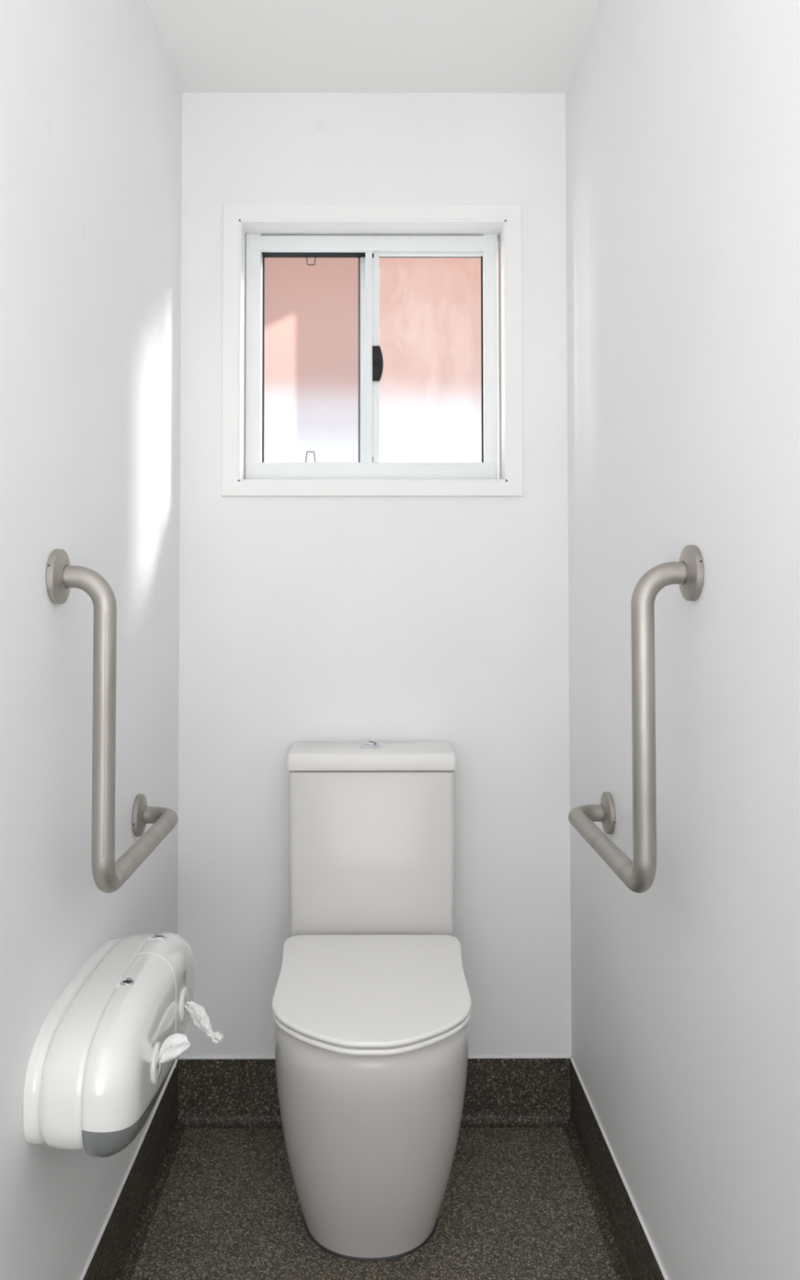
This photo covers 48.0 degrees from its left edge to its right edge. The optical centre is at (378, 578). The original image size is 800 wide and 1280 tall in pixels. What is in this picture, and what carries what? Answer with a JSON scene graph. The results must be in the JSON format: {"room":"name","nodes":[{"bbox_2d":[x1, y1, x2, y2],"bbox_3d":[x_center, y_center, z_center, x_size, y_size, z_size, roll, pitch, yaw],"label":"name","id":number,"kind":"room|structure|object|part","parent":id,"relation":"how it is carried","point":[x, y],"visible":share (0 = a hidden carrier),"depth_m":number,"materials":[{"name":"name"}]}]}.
{"room":"public restroom","nodes":[
{"label":"public restroom","id":0,"kind":"room"},
{"bbox_2d":[0,0,182,1279],"bbox_3d":[-0.518,0.000,0.348,0.120,2.400,3.500,0,-2,0],"label":"wall","id":1,"kind":"structure","parent":0,"point":[91,92],"depth_m":1.36,"materials":[{"name":"paint"}]},
{"bbox_2d":[22,931,194,1158],"bbox_3d":[-0.390,0.697,1.391,0.144,0.207,0.470,0,-2,0],"label":"dispenser","id":2,"kind":"object","parent":1,"relation":"attached to","point":[94,1077],"visible":0.98,"depth_m":1.22,"materials":[{"name":"white plastic"}]},
{"bbox_3d":[-0.451,0.694,1.391,0.022,0.179,0.451,0,-2,0],"label":"plate","id":3,"kind":"part","parent":2,"relation":"part of","materials":[{"name":"white plastic"}]},
{"bbox_3d":[-0.370,0.596,1.321,0.028,0.008,0.028,0,-2,0],"label":"lock plate","id":4,"kind":"part","parent":2,"relation":"part of","materials":[{"name":"white plastic"}]},
{"bbox_2d":[151,1041,162,1084],"bbox_3d":[-0.321,0.702,1.302,0.005,0.055,0.055,0,-2,0],"label":"outlet","id":5,"kind":"object","parent":2,"relation":"attached to","point":[157,1070],"depth_m":1.29,"materials":[{"name":"white plastic"}]},
{"bbox_3d":[-0.371,0.605,1.510,0.029,0.010,0.028,0,-2,0],"label":"lock plate","id":6,"kind":"part","parent":2,"relation":"part of","materials":[{"name":"white plastic"}]},
{"bbox_2d":[157,1033,190,1065],"bbox_3d":[-0.298,0.684,1.300,0.050,0.047,0.012,0,-2,0],"label":"toilet paper","id":7,"kind":"object","parent":2,"relation":"hanging from","point":[176,1044],"visible":1,"depth_m":1.30,"materials":[{"name":"white paper"}]},
{"bbox_2d":[180,986,188,1023],"bbox_3d":[-0.321,0.705,1.486,0.005,0.055,0.055,0,-2,0],"label":"outlet","id":8,"kind":"object","parent":2,"relation":"attached to","point":[184,990],"depth_m":1.47,"materials":[{"name":"white plastic"}]},
{"bbox_2d":[184,1000,223,1043],"bbox_3d":[-0.290,0.733,1.482,0.067,0.068,0.016,0,-2,0],"label":"toilet paper","id":9,"kind":"object","parent":2,"relation":"hanging from","point":[201,1020],"visible":1,"depth_m":1.48,"materials":[{"name":"white paper"}]},
{"bbox_2d":[45,549,177,893],"bbox_3d":[-0.419,0.226,1.505,0.087,0.523,0.531,0,-2,0],"label":"grab rail","id":10,"kind":"object","parent":1,"relation":"attached to","point":[109,875],"visible":1,"depth_m":1.27,"materials":[{"name":"silver metal"}]},
{"bbox_2d":[79,1057,178,1279],"bbox_3d":[-0.456,1.054,0.318,0.005,0.002,3.500,0,-2,0],"label":"trim","id":11,"kind":"structure","parent":1,"relation":"attached to","point":[117,1195],"depth_m":1.63,"materials":[{"name":"white"}]},
{"bbox_2d":[83,1061,185,1279],"bbox_3d":[-0.445,1.127,0.316,0.026,0.144,3.500,0,-2,0],"label":"baseboard","id":12,"kind":"structure","parent":1,"relation":"attached to","point":[117,1254],"depth_m":1.72,"materials":[{"name":"plastic"}]},
{"bbox_2d":[130,1127,617,1279],"bbox_3d":[-0.004,1.251,0.374,1.149,0.100,3.620,0,-2,0],"label":"floor","id":13,"kind":"structure","parent":0,"point":[516,1205],"depth_m":1.73,"materials":[{"name":"plastic"}]},
{"bbox_2d":[271,740,471,1260],"bbox_3d":[-0.015,0.798,1.750,0.366,0.882,0.649,0,-2,0],"label":"toilet","id":14,"kind":"object","parent":13,"relation":"on","point":[371,1002],"visible":1,"depth_m":1.64,"materials":[{"name":"white ceramic"}]},
{"bbox_3d":[-0.013,0.762,1.661,0.361,0.009,0.466,0,-2,0],"label":"seat","id":15,"kind":"part","parent":14,"relation":"part of","materials":[{"name":"white plastic"}]},
{"bbox_3d":[-0.017,0.395,2.000,0.365,0.037,0.172,0,-2,0],"label":"cistern lid","id":16,"kind":"part","parent":14,"relation":"part of","materials":[{"name":"white ceramic"}]},
{"bbox_3d":[-0.013,0.749,1.661,0.363,0.010,0.468,0,-2,0],"label":"seat lid","id":17,"kind":"part","parent":14,"relation":"part of","materials":[{"name":"white plastic"}]},
{"bbox_2d":[147,0,599,93],"bbox_3d":[-0.005,-1.248,0.445,1.149,0.100,3.620,0,-2,0],"label":"ceiling","id":18,"kind":"structure","parent":0,"point":[211,46],"depth_m":1.94,"materials":[{"name":"white paint"}]},
{"bbox_2d":[177,93,571,1057],"bbox_3d":[-0.012,0.050,2.159,1.149,2.400,0.120,0,-2,0],"label":"wall","id":19,"kind":"structure","parent":0,"point":[446,619],"depth_m":2.10,"materials":[{"name":"paint"}]},
{"bbox_2d":[221,203,523,496],"bbox_3d":[-0.016,-0.535,2.178,0.704,0.691,0.145,0,-2,0],"label":"window","id":20,"kind":"structure","parent":19,"relation":"in","point":[253,233],"depth_m":2.15,"materials":[{"name":"white paint"}]},
{"bbox_3d":[-0.019,-0.253,2.205,0.594,0.050,0.074,0,-2,0],"label":"sill","id":21,"kind":"part","parent":20,"relation":"part of","materials":[{"name":"white"}]},
{"bbox_3d":[0.118,-0.537,2.198,0.270,0.518,0.016,0,-2,0],"label":"sash","id":22,"kind":"part","parent":20,"relation":"part of","materials":[{"name":"white"}]},
{"bbox_2d":[176,1056,569,1059],"bbox_3d":[-0.011,1.103,2.067,0.909,0.002,0.005,0,-2,0],"label":"trim","id":23,"kind":"structure","parent":19,"relation":"attached to","point":[468,1057],"depth_m":2.07,"materials":[{"name":"white"}]},
{"bbox_2d":[177,1057,570,1128],"bbox_3d":[-0.011,1.175,2.054,0.909,0.144,0.026,0,-2,0],"label":"baseboard","id":24,"kind":"structure","parent":19,"relation":"attached to","point":[225,1093],"depth_m":2.06,"materials":[{"name":"plastic"}]},
{"bbox_2d":[565,0,799,1279],"bbox_3d":[0.510,-0.001,0.352,0.120,2.400,3.500,0,-2,0],"label":"wall","id":25,"kind":"structure","parent":0,"point":[682,117],"depth_m":1.28,"materials":[{"name":"paint"}]},
{"bbox_2d":[563,1061,664,1279],"bbox_3d":[0.438,1.127,0.320,0.026,0.144,3.500,0,-2,0],"label":"baseboard","id":26,"kind":"structure","parent":25,"relation":"attached to","point":[632,1257],"depth_m":1.72,"materials":[{"name":"plastic"}]},
{"bbox_2d":[569,1056,668,1279],"bbox_3d":[0.448,1.053,0.322,0.005,0.002,3.500,0,-2,0],"label":"trim","id":27,"kind":"structure","parent":25,"relation":"attached to","point":[630,1196],"depth_m":1.63,"materials":[{"name":"white"}]},
{"bbox_2d":[568,545,703,893],"bbox_3d":[0.401,0.222,1.500,0.089,0.525,0.547,0,-2,0],"label":"grab rail","id":28,"kind":"object","parent":25,"relation":"attached to","point":[638,874],"visible":1,"depth_m":1.26,"materials":[{"name":"silver metal"}]},
{"label":"outside","id":29,"kind":"structure","parent":0,"visible":0},
{"bbox_2d":[264,257,481,462],"bbox_3d":[-0.396,-0.166,3.354,3.350,3.100,0.100,0,-2,0],"label":"wall","id":30,"kind":"structure","parent":29,"point":[430,342],"depth_m":3.32,"materials":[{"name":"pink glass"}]}
]}

